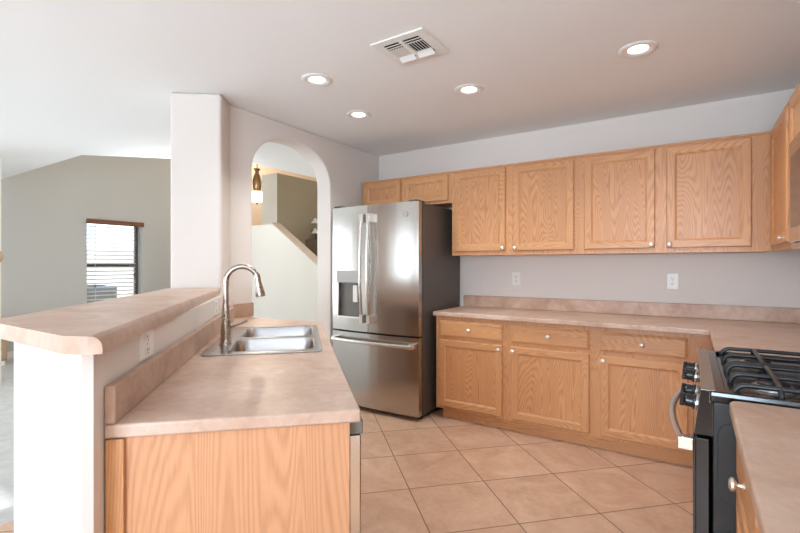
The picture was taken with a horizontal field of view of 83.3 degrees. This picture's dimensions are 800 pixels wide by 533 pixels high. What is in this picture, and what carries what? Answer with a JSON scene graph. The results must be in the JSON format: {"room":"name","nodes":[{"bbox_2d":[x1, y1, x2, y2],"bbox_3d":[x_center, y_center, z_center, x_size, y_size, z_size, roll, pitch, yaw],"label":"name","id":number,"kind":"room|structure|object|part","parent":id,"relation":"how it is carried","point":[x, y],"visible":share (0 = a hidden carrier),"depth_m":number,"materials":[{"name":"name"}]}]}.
{"room":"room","nodes":[
{"label":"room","id":0,"kind":"room"},
{"bbox_2d":[0,157,0,382],"bbox_3d":[-4.613,0.051,4.832,0.120,2.514,0.480,0,0,33],"label":"wall","id":1,"kind":"structure","parent":0,"point":[0,157],"depth_m":5.00,"materials":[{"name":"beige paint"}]},
{"bbox_2d":[0,251,3,261],"bbox_3d":[-4.441,-0.097,4.941,0.050,0.160,0.160,0,0,33],"label":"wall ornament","id":2,"kind":"object","parent":1,"relation":"attached to","point":[1,253],"visible":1,"depth_m":4.99,"materials":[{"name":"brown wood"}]},
{"bbox_2d":[0,358,13,524],"bbox_3d":[-4.188,1.358,3.852,5.380,0.100,7.400,0,0,33],"label":"floor","id":3,"kind":"structure","parent":0,"point":[7,370],"depth_m":3.33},
{"bbox_2d":[1,317,6,365],"bbox_3d":[-5.459,0.998,5.906,0.530,0.620,0.340,0,0,33],"label":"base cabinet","id":4,"kind":"object","parent":3,"relation":"on","point":[3,342],"visible":0.44,"depth_m":5.88,"materials":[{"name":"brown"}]},
{"bbox_3d":[-5.199,0.968,5.838,0.019,0.500,0.150,0,0,33],"label":"door","id":5,"kind":"part","parent":4,"relation":"part of","materials":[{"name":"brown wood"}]},
{"bbox_2d":[1,155,170,351],"bbox_3d":[-6.300,-1.192,5.373,0.220,5.000,7.350,0,0,33],"label":"wall","id":6,"kind":"structure","parent":0,"point":[45,210],"depth_m":6.99,"materials":[{"name":"grey paint"}]},
{"bbox_2d":[7,351,13,357],"bbox_3d":[-4.941,1.263,7.251,0.015,0.090,2.380,0,0,33],"label":"baseboard","id":7,"kind":"structure","parent":6,"relation":"attached to","point":[10,354],"depth_m":6.36,"materials":[{"name":"white"}]},
{"bbox_2d":[87,227,137,294],"bbox_3d":[-4.909,-0.027,7.635,0.060,1.430,0.860,0,0,33],"label":"window","id":8,"kind":"structure","parent":6,"relation":"in","point":[135,232],"depth_m":7.95,"materials":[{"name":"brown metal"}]},
{"bbox_2d":[86,219,143,301],"bbox_3d":[-4.768,-0.040,7.544,0.115,1.415,0.880,0,0,33],"label":"window blind","id":9,"kind":"object","parent":8,"relation":"attached to","point":[90,221],"visible":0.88,"depth_m":7.48,"materials":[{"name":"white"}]},
{"bbox_3d":[-4.935,-0.007,7.295,0.004,1.310,0.005,0,0,33],"label":"ladder cord","id":10,"kind":"part","parent":9,"relation":"part of","materials":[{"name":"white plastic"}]},
{"bbox_2d":[14,294,222,532],"bbox_3d":[-1.095,0.754,2.093,0.366,1.108,2.229,0,0,-16],"label":"wall","id":11,"kind":"structure","parent":0,"point":[59,426],"depth_m":1.09,"materials":[{"name":"beige paint"}]},
{"bbox_2d":[0,288,219,354],"bbox_3d":[-1.169,0.178,2.049,0.419,0.041,2.273,0,0,-15],"label":"bar","id":12,"kind":"object","parent":11,"relation":"on","point":[98,327],"visible":1,"depth_m":1.29,"materials":[{"name":"laminate"}]},
{"bbox_2d":[139,328,153,361],"bbox_3d":[-0.801,0.248,1.425,0.008,0.088,0.118,0,0,-11],"label":"wall outlet","id":13,"kind":"object","parent":11,"relation":"attached to","point":[146,340],"visible":0.88,"depth_m":1.41,"materials":[{"name":"white plastic"}]},
{"bbox_2d":[145,333,149,341],"bbox_3d":[-0.799,0.228,1.425,0.003,0.029,0.033,0,0,-11],"label":"receptacle","id":14,"kind":"object","parent":13,"relation":"attached to","point":[147,335],"depth_m":1.42,"materials":[{"name":"grey plastic"}]},
{"bbox_2d":[145,345,149,354],"bbox_3d":[-0.799,0.268,1.425,0.003,0.029,0.033,0,0,-11],"label":"receptacle","id":15,"kind":"object","parent":13,"relation":"attached to","point":[147,347],"depth_m":1.42,"materials":[{"name":"grey plastic"}]},
{"bbox_2d":[104,307,233,424],"bbox_3d":[-0.958,0.346,2.166,0.028,0.096,2.164,0,0,-13],"label":"backsplash","id":16,"kind":"structure","parent":11,"relation":"attached to","point":[125,392],"depth_m":1.40,"materials":[{"name":"laminate"}]},
{"bbox_2d":[213,299,217,315],"bbox_3d":[-1.089,0.248,2.662,0.008,0.088,0.118,0,0,-11],"label":"wall outlet","id":17,"kind":"object","parent":11,"relation":"attached to","point":[215,302],"visible":1,"depth_m":2.65,"materials":[{"name":"white plastic"}]},
{"bbox_2d":[171,93,229,305],"bbox_3d":[-1.448,0.051,3.305,0.379,2.514,0.382,0,0,-15],"label":"wall pillar","id":18,"kind":"structure","parent":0,"point":[200,123],"depth_m":3.14,"materials":[{"name":"beige paint"}]},
{"bbox_2d":[252,224,316,321],"bbox_3d":[-2.103,0.343,6.952,2.900,1.930,0.130,0,0,33],"label":"wall","id":19,"kind":"structure","parent":0,"point":[288,276],"depth_m":6.63,"materials":[{"name":"beige paint"}]},
{"bbox_2d":[272,222,316,264],"bbox_3d":[-1.382,-0.234,6.484,1.180,0.825,0.160,0,0,33],"label":"trim","id":20,"kind":"structure","parent":19,"relation":"attached to","point":[281,228],"depth_m":6.54,"materials":[{"name":"beige paint"}]},
{"bbox_2d":[252,163,316,225],"bbox_3d":[-3.341,-1.192,10.784,0.150,5.000,4.950,0,0,33],"label":"wall","id":21,"kind":"structure","parent":0,"point":[256,208],"depth_m":10.71,"materials":[{"name":"beige paint"}]},
{"bbox_2d":[262,173,316,245],"bbox_3d":[-1.327,-0.182,9.864,0.410,2.980,3.900,0,0,33],"label":"wall","id":22,"kind":"structure","parent":0,"point":[289,201],"depth_m":8.41,"materials":[{"name":"beige paint"}]},
{"bbox_2d":[311,218,316,233],"bbox_3d":[-1.657,-0.772,8.782,0.160,0.300,0.168,0,0,-15],"label":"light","id":23,"kind":"object","parent":22,"relation":"attached to","point":[314,221],"visible":0.88,"depth_m":8.75,"materials":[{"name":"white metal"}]},
{"bbox_2d":[230,105,378,347],"bbox_3d":[-0.859,0.051,4.159,0.170,2.514,2.040,0,0,33],"label":"wall","id":24,"kind":"structure","parent":0,"point":[340,170],"depth_m":4.11,"materials":[{"name":"beige paint"}]},
{"bbox_2d":[233,302,253,317],"bbox_3d":[-1.202,0.341,3.433,0.035,0.106,0.186,0,0,33],"label":"backsplash","id":25,"kind":"structure","parent":24,"relation":"attached to","point":[240,309],"depth_m":3.42,"materials":[{"name":"laminate"}]},
{"bbox_2d":[0,406,692,532],"bbox_3d":[-0.451,1.358,1.151,3.830,0.100,6.940,0,0,33],"label":"floor","id":26,"kind":"structure","parent":0,"point":[433,473],"depth_m":2.69,"materials":[{"name":"tile"}]},
{"bbox_2d":[105,423,349,532],"bbox_3d":[-0.622,0.870,2.060,0.604,0.876,1.812,0,0,-12],"label":"base cabinet","id":27,"kind":"object","parent":26,"relation":"on","point":[294,479],"visible":0.56,"depth_m":1.18,"materials":[{"name":"brown wood"}]},
{"bbox_3d":[-0.710,0.870,1.121,0.042,0.876,0.011,0,0,-12],"label":"scribe moulding","id":28,"kind":"part","parent":27,"relation":"part of","materials":[{"name":"brown wood"}]},
{"bbox_2d":[104,302,360,438],"bbox_3d":[-0.694,0.359,2.361,0.636,0.142,2.467,0,0,-13],"label":"countertop","id":29,"kind":"structure","parent":27,"relation":"on","point":[177,390],"depth_m":1.36,"materials":[{"name":"laminate"}]},
{"bbox_2d":[219,264,264,344],"bbox_3d":[-0.783,0.189,2.242,0.217,0.395,0.077,0,0,-14],"label":"faucet","id":30,"kind":"object","parent":29,"relation":"on","point":[225,329],"visible":1,"depth_m":2.21,"materials":[{"name":"silver metal"}]},
{"bbox_3d":[-0.807,0.293,2.251,0.090,0.037,0.020,0,0,-34],"label":"lever","id":31,"kind":"part","parent":30,"relation":"part of","materials":[{"name":"silver metal"}]},
{"bbox_2d":[201,325,321,356],"bbox_3d":[-0.703,0.483,2.437,0.525,0.194,0.910,0,0,-12],"label":"sink","id":32,"kind":"object","parent":29,"relation":"in","point":[257,340],"visible":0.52,"depth_m":2.41,"materials":[{"name":"silver metal"}]},
{"bbox_3d":[-0.625,0.483,2.231,0.395,0.194,0.375,0,0,-12],"label":"bowl","id":33,"kind":"part","parent":32,"relation":"part of","materials":[{"name":"silver metal"}]},
{"bbox_3d":[-0.713,0.483,2.645,0.395,0.194,0.390,0,0,-12],"label":"bowl","id":34,"kind":"part","parent":32,"relation":"part of","materials":[{"name":"silver metal"}]},
{"bbox_2d":[343,371,362,532],"bbox_3d":[-0.390,0.873,1.533,0.454,0.870,0.609,0,0,-12],"label":"dishwasher","id":35,"kind":"object","parent":26,"relation":"on","point":[356,428],"visible":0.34,"depth_m":1.28,"materials":[{"name":"grey metal"}]},
{"bbox_3d":[-0.191,0.845,1.575,0.034,0.726,0.609,0,0,-12],"label":"door","id":36,"kind":"part","parent":35,"relation":"part of","materials":[{"name":"silver metal"}]},
{"bbox_2d":[331,199,459,419],"bbox_3d":[-0.053,0.377,4.282,0.943,1.862,0.914,0,0,33],"label":"refrigerator","id":37,"kind":"object","parent":26,"relation":"on","point":[394,265],"visible":0.93,"depth_m":3.93,"materials":[{"name":"grey metal"}]},
{"bbox_3d":[-0.468,0.102,4.133,0.271,0.112,0.042,0,0,33],"label":"dispenser panel","id":38,"kind":"part","parent":37,"relation":"part of","materials":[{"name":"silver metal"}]},
{"bbox_3d":[-0.447,0.028,4.145,0.432,1.129,0.075,0,0,33],"label":"door","id":39,"kind":"part","parent":37,"relation":"part of","materials":[{"name":"silver metal"}]},
{"bbox_3d":[-0.348,0.028,3.965,0.028,0.933,0.058,0,0,33],"label":"handle","id":40,"kind":"part","parent":37,"relation":"part of","materials":[{"name":"silver metal"}]},
{"bbox_3d":[-0.329,0.473,3.990,0.040,0.076,0.066,0,0,33],"label":"handle mount","id":41,"kind":"part","parent":37,"relation":"part of","materials":[{"name":"silver metal"}]},
{"bbox_3d":[-0.329,-0.417,3.990,0.040,0.076,0.066,0,0,33],"label":"handle mount","id":42,"kind":"part","parent":37,"relation":"part of","materials":[{"name":"silver metal"}]},
{"bbox_3d":[-0.283,0.028,3.922,0.028,0.933,0.058,0,0,33],"label":"handle","id":43,"kind":"part","parent":37,"relation":"part of","materials":[{"name":"silver metal"}]},
{"bbox_3d":[-0.264,-0.417,3.947,0.040,0.076,0.066,0,0,33],"label":"handle mount","id":44,"kind":"part","parent":37,"relation":"part of","materials":[{"name":"silver metal"}]},
{"bbox_3d":[-0.264,0.473,3.947,0.040,0.076,0.066,0,0,33],"label":"handle mount","id":45,"kind":"part","parent":37,"relation":"part of","materials":[{"name":"silver metal"}]},
{"bbox_3d":[-0.275,0.676,3.933,0.859,0.034,0.066,0,0,33],"label":"handle","id":46,"kind":"part","parent":37,"relation":"part of","materials":[{"name":"silver metal"}]},
{"bbox_3d":[-0.233,0.935,4.005,0.943,0.655,0.075,0,0,33],"label":"freezer drawer","id":47,"kind":"part","parent":37,"relation":"part of","materials":[{"name":"silver metal"}]},
{"bbox_3d":[-0.049,0.028,3.886,0.505,1.129,0.075,0,0,33],"label":"door","id":48,"kind":"part","parent":37,"relation":"part of","materials":[{"name":"silver metal"}]},
{"bbox_3d":[0.096,0.676,3.738,0.044,0.044,0.062,0,0,33],"label":"handle mount","id":49,"kind":"part","parent":37,"relation":"part of","materials":[{"name":"silver metal"}]},
{"bbox_2d":[436,316,595,446],"bbox_3d":[1.000,0.870,3.771,1.275,0.876,0.655,0,0,33],"label":"base cabinet","id":50,"kind":"object","parent":26,"relation":"on","point":[538,379],"visible":1,"depth_m":3.48,"materials":[{"name":"brown wood"}]},
{"bbox_3d":[0.573,0.534,3.706,0.562,0.136,0.019,0,0,33],"label":"drawer","id":51,"kind":"part","parent":50,"relation":"part of","materials":[{"name":"brown wood"}]},
{"bbox_3d":[0.573,0.913,3.706,0.562,0.566,0.019,0,0,33],"label":"door","id":52,"kind":"part","parent":50,"relation":"part of","materials":[{"name":"brown wood"}]},
{"bbox_3d":[1.108,0.534,3.359,0.575,0.136,0.019,0,0,33],"label":"drawer","id":53,"kind":"part","parent":50,"relation":"part of","materials":[{"name":"brown wood"}]},
{"bbox_3d":[1.108,0.913,3.359,0.575,0.566,0.019,0,0,33],"label":"door","id":54,"kind":"part","parent":50,"relation":"part of","materials":[{"name":"brown wood"}]},
{"bbox_2d":[433,295,799,357],"bbox_3d":[1.299,0.359,3.023,2.630,0.142,1.591,0,0,33],"label":"countertop","id":55,"kind":"structure","parent":50,"relation":"on","point":[756,327],"depth_m":3.28,"materials":[{"name":"laminate"}]},
{"bbox_2d":[595,327,711,466],"bbox_3d":[1.821,0.870,3.238,0.683,0.876,0.655,0,0,33],"label":"base cabinet","id":56,"kind":"object","parent":26,"relation":"on","point":[638,373],"visible":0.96,"depth_m":3.02,"materials":[{"name":"brown wood"}]},
{"bbox_3d":[1.626,0.534,3.022,0.520,0.136,0.019,0,0,33],"label":"drawer","id":57,"kind":"part","parent":56,"relation":"part of","materials":[{"name":"brown wood"}]},
{"bbox_3d":[1.626,0.913,3.022,0.520,0.566,0.019,0,0,33],"label":"door","id":58,"kind":"part","parent":56,"relation":"part of","materials":[{"name":"brown wood"}]},
{"bbox_2d":[668,347,799,532],"bbox_3d":[1.393,0.827,1.530,0.827,0.962,0.806,0,0,33],"label":"gas range","id":59,"kind":"object","parent":26,"relation":"on","point":[723,377],"visible":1,"depth_m":1.38,"materials":[{"name":"grey metal"}]},
{"bbox_3d":[1.072,0.551,1.739,0.062,0.026,0.736,0,0,33],"label":"handle","id":60,"kind":"part","parent":59,"relation":"part of","materials":[{"name":"silver metal"}]},
{"bbox_3d":[0.895,0.553,1.412,0.044,0.039,0.036,0,0,33],"label":"handle mount","id":61,"kind":"part","parent":59,"relation":"part of","materials":[{"name":"silver metal"}]},
{"bbox_3d":[0.955,0.446,1.478,0.039,0.053,0.052,0,0,33],"label":"knob","id":62,"kind":"part","parent":59,"relation":"part of","materials":[{"name":"black ceramic"}]},
{"bbox_3d":[1.265,0.446,1.956,0.039,0.053,0.052,0,0,33],"label":"knob","id":63,"kind":"part","parent":59,"relation":"part of","materials":[{"name":"black ceramic"}]},
{"bbox_3d":[1.178,0.446,1.822,0.039,0.053,0.052,0,0,33],"label":"knob","id":64,"kind":"part","parent":59,"relation":"part of","materials":[{"name":"black plastic"}]},
{"bbox_3d":[1.031,0.446,1.596,0.039,0.053,0.052,0,0,33],"label":"knob","id":65,"kind":"part","parent":59,"relation":"part of","materials":[{"name":"black ceramic"}]},
{"bbox_3d":[1.134,0.786,1.698,0.036,0.520,0.784,0,0,33],"label":"oven door","id":66,"kind":"part","parent":59,"relation":"part of","materials":[{"name":"black metal"}]},
{"bbox_3d":[1.136,0.445,1.697,0.048,0.136,0.792,0,0,33],"label":"control panel","id":67,"kind":"part","parent":59,"relation":"part of","materials":[{"name":"silver metal"}]},
{"bbox_3d":[0.919,0.445,1.363,0.047,0.135,0.004,0,0,33],"label":"panel","id":68,"kind":"part","parent":59,"relation":"part of","materials":[{"name":"metal"}]},
{"bbox_3d":[1.198,0.818,1.181,0.596,0.700,0.005,0,0,33],"label":"panel","id":69,"kind":"part","parent":59,"relation":"part of","materials":[{"name":"grey"}]},
{"bbox_2d":[698,348,799,408],"bbox_3d":[1.435,0.392,1.503,0.726,0.036,0.806,0,0,33],"label":"cooktop","id":70,"kind":"object","parent":59,"relation":"in","point":[718,387],"depth_m":1.47,"materials":[{"name":"black metal"}]},
{"bbox_3d":[1.180,0.383,1.422,0.116,0.014,0.116,0,0,33],"label":"burner","id":71,"kind":"part","parent":59,"relation":"part of","materials":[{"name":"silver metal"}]},
{"bbox_2d":[728,440,759,532],"bbox_3d":[0.942,0.870,0.689,0.681,0.876,1.082,0,0,33],"label":"base cabinet","id":72,"kind":"object","parent":26,"relation":"on","point":[746,521],"visible":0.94,"depth_m":1.10,"materials":[{"name":"brown wood"}]},
{"bbox_3d":[0.817,0.534,1.094,0.031,0.033,0.033,0,0,33],"label":"knob","id":73,"kind":"part","parent":72,"relation":"part of","materials":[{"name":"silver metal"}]},
{"bbox_3d":[0.838,0.913,1.081,0.019,0.566,0.486,0,0,33],"label":"door","id":74,"kind":"part","parent":72,"relation":"part of","materials":[{"name":"brown wood"}]},
{"bbox_2d":[729,401,799,532],"bbox_3d":[0.938,0.359,0.665,0.668,0.142,1.137,0,0,33],"label":"countertop","id":75,"kind":"structure","parent":72,"relation":"on","point":[767,436],"depth_m":0.91,"materials":[{"name":"laminate"}]},
{"bbox_2d":[0,0,799,178],"bbox_3d":[-1.215,-1.256,4.932,9.230,0.100,12.450,0,0,33],"label":"ceiling","id":76,"kind":"structure","parent":0,"point":[78,77],"depth_m":2.73,"materials":[{"name":"white paint"}]},
{"bbox_2d":[302,73,331,85],"bbox_3d":[-0.538,-1.201,2.918,0.196,0.008,0.196,0,0,33],"label":"recessed light","id":77,"kind":"object","parent":76,"relation":"in","point":[318,79],"visible":1,"depth_m":2.91,"materials":[{"name":"white"}]},
{"bbox_2d":[346,110,370,118],"bbox_3d":[-0.331,-1.201,3.594,0.196,0.008,0.196,0,0,33],"label":"recessed light","id":78,"kind":"object","parent":76,"relation":"in","point":[356,114],"visible":1,"depth_m":3.58,"materials":[{"name":"white"}]},
{"bbox_2d":[370,28,447,65],"bbox_3d":[0.055,-1.194,2.491,0.326,0.024,0.298,0,0,33],"label":"ceiling vent","id":79,"kind":"object","parent":76,"relation":"in","point":[415,45],"visible":1,"depth_m":2.47,"materials":[{"name":"white metal"}]},
{"bbox_2d":[455,84,483,95],"bbox_3d":[0.473,-1.201,3.084,0.196,0.008,0.196,0,0,33],"label":"recessed light","id":80,"kind":"object","parent":76,"relation":"in","point":[475,89],"visible":1,"depth_m":3.08,"materials":[{"name":"white"}]},
{"bbox_2d":[619,40,657,57],"bbox_3d":[1.326,-1.201,2.506,0.196,0.008,0.196,0,0,33],"label":"recessed light","id":81,"kind":"object","parent":76,"relation":"in","point":[639,48],"visible":1,"depth_m":2.50,"materials":[{"name":"white"}]},
{"bbox_2d":[378,89,799,349],"bbox_3d":[1.333,0.051,4.035,3.980,2.514,0.140,0,0,33],"label":"wall","id":82,"kind":"structure","parent":0,"point":[772,278],"depth_m":3.62,"materials":[{"name":"beige paint"}]},
{"bbox_2d":[362,171,451,207],"bbox_3d":[0.128,-0.719,4.525,1.030,0.287,0.343,0,0,33],"label":"upper cabinet","id":83,"kind":"object","parent":82,"relation":"attached to","point":[435,189],"visible":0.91,"depth_m":4.34,"materials":[{"name":"brown wood"}]},
{"bbox_3d":[-0.181,-0.717,4.532,0.449,0.236,0.019,0,0,33],"label":"door","id":84,"kind":"part","parent":83,"relation":"part of","materials":[{"name":"brown wood"}]},
{"bbox_3d":[0.050,-0.855,4.404,1.030,0.015,0.038,0,0,33],"label":"moulding","id":85,"kind":"part","parent":83,"relation":"part of","materials":[{"name":"brown wood"}]},
{"bbox_3d":[0.236,-0.717,4.261,0.489,0.236,0.019,0,0,33],"label":"door","id":86,"kind":"part","parent":83,"relation":"part of","materials":[{"name":"brown wood"}]},
{"bbox_2d":[512,272,520,284],"bbox_3d":[1.065,0.121,4.120,0.078,0.120,0.008,0,0,33],"label":"wall outlet","id":87,"kind":"object","parent":82,"relation":"attached to","point":[516,276],"visible":1,"depth_m":4.12,"materials":[{"name":"white plastic"}]},
{"bbox_2d":[452,155,585,255],"bbox_3d":[1.014,-0.476,3.931,1.102,0.771,0.374,0,0,33],"label":"upper cabinet","id":88,"kind":"object","parent":82,"relation":"attached to","point":[530,207],"visible":0.99,"depth_m":3.77,"materials":[{"name":"brown wood"}]},
{"bbox_3d":[0.697,-0.479,3.962,0.482,0.711,0.019,0,0,33],"label":"door","id":89,"kind":"part","parent":88,"relation":"part of","materials":[{"name":"brown wood"}]},
{"bbox_3d":[0.944,-0.855,3.824,1.102,0.015,0.038,0,0,33],"label":"moulding","id":90,"kind":"part","parent":88,"relation":"part of","materials":[{"name":"brown wood"}]},
{"bbox_3d":[1.159,-0.479,3.662,0.491,0.711,0.019,0,0,33],"label":"door","id":91,"kind":"part","parent":88,"relation":"part of","materials":[{"name":"brown wood"}]},
{"bbox_2d":[464,295,799,323],"bbox_3d":[1.727,0.341,3.682,2.630,0.106,0.020,0,0,33],"label":"backsplash","id":92,"kind":"structure","parent":82,"relation":"attached to","point":[703,311],"depth_m":3.53,"materials":[{"name":"laminate"}]},
{"bbox_2d":[667,273,678,288],"bbox_3d":[2.093,0.121,3.453,0.078,0.120,0.008,0,0,33],"label":"wall outlet","id":93,"kind":"object","parent":82,"relation":"attached to","point":[672,278],"visible":1,"depth_m":3.45,"materials":[{"name":"white plastic"}]},
{"bbox_2d":[579,131,770,254],"bbox_3d":[1.964,-0.476,3.314,1.165,0.771,0.374,0,0,33],"label":"upper cabinet","id":94,"kind":"object","parent":82,"relation":"attached to","point":[712,195],"visible":0.98,"depth_m":3.15,"materials":[{"name":"brown wood"}]},
{"bbox_3d":[1.628,-0.479,3.357,0.480,0.711,0.019,0,0,33],"label":"door","id":95,"kind":"part","parent":94,"relation":"part of","materials":[{"name":"brown wood"}]},
{"bbox_3d":[1.895,-0.855,3.207,1.165,0.015,0.038,0,0,33],"label":"moulding","id":96,"kind":"part","parent":94,"relation":"part of","materials":[{"name":"brown wood"}]},
{"bbox_3d":[2.088,-0.479,3.059,0.479,0.711,0.019,0,0,33],"label":"door","id":97,"kind":"part","parent":94,"relation":"part of","materials":[{"name":"brown wood"}]},
{"bbox_3d":[-2.294,-3.742,8.540,4.650,0.100,7.575,0,0,33],"label":"ceiling","id":98,"kind":"structure","parent":0,"visible":0},
{"bbox_2d":[252,164,261,203],"bbox_3d":[-2.305,-2.334,7.256,0.166,2.714,0.166,0,0,33],"label":"pendant lamp","id":99,"kind":"object","parent":98,"relation":"hanging from","point":[256,193],"visible":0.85,"depth_m":7.20,"materials":[{"name":"gold metal"}]},
{"bbox_3d":[-2.305,-1.105,7.256,0.166,0.167,0.166,0,0,33],"label":"lamp shade","id":100,"kind":"part","parent":99,"relation":"part of","materials":[{"name":"white glass"}]},
{"bbox_3d":[-0.986,1.358,9.195,5.830,0.100,5.050,0,0,33],"label":"floor","id":101,"kind":"structure","parent":0,"visible":0},
{"bbox_2d":[306,234,316,255],"bbox_3d":[-1.061,-0.072,8.350,1.675,2.760,2.750,0,0,33],"label":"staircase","id":102,"kind":"structure","parent":101,"relation":"on","point":[311,244],"depth_m":8.60,"materials":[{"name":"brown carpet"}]},
{"bbox_3d":[1.052,0.051,0.086,0.150,2.514,6.790,0,0,33],"label":"wall","id":103,"kind":"structure","parent":0,"visible":0},
{"bbox_2d":[771,82,799,250],"bbox_3d":[2.150,-0.476,2.268,0.376,0.771,1.255,0,0,33],"label":"upper cabinet","id":104,"kind":"object","parent":103,"relation":"attached to","point":[786,127],"visible":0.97,"depth_m":2.50,"materials":[{"name":"brown wood"}]},
{"bbox_3d":[2.172,-0.479,2.572,0.019,0.711,0.560,0,0,33],"label":"door","id":105,"kind":"part","parent":104,"relation":"part of","materials":[{"name":"brown wood"}]},
{"bbox_3d":[2.042,-0.855,2.338,0.038,0.015,1.255,0,0,33],"label":"moulding","id":106,"kind":"part","parent":104,"relation":"part of","materials":[{"name":"brown wood"}]},
{"bbox_3d":[1.844,-0.479,2.067,0.019,0.711,0.495,0,0,33],"label":"door","id":107,"kind":"part","parent":104,"relation":"part of","materials":[{"name":"brown wood"}]},
{"bbox_3d":[1.603,-0.684,1.396,0.345,0.355,0.798,0,0,33],"label":"upper cabinet","id":108,"kind":"object","parent":103,"relation":"attached to","visible":0},
{"bbox_2d":[789,132,799,248],"bbox_3d":[1.550,-0.286,1.428,0.466,0.436,0.784,0,0,33],"label":"microwave","id":109,"kind":"object","parent":108,"relation":"attached to","point":[794,146],"visible":1,"depth_m":1.75,"materials":[{"name":"grey"}]},
{"bbox_3d":[1.450,-0.294,1.618,0.002,0.285,0.482,0,0,33],"label":"door glass","id":110,"kind":"part","parent":109,"relation":"part of","materials":[{"name":"black"}]},
{"label":"outside","id":111,"kind":"structure","parent":0,"visible":0},
{"bbox_3d":[-7.692,1.433,8.572,5.760,0.150,12.000,0,0,33],"label":"yard","id":112,"kind":"structure","parent":111,"visible":0},
{"bbox_2d":[87,285,116,302],"bbox_3d":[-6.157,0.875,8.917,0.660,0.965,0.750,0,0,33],"label":"neighboring building","id":113,"kind":"structure","parent":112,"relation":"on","point":[112,288],"depth_m":8.81,"materials":[{"name":"grey"}]},
{"bbox_2d":[87,249,132,297],"bbox_3d":[-9.688,0.463,9.869,0.200,1.810,12.000,0,0,33],"label":"wall","id":114,"kind":"structure","parent":112,"relation":"on","point":[88,252],"depth_m":12.40,"materials":[{"name":"white"}]}
]}

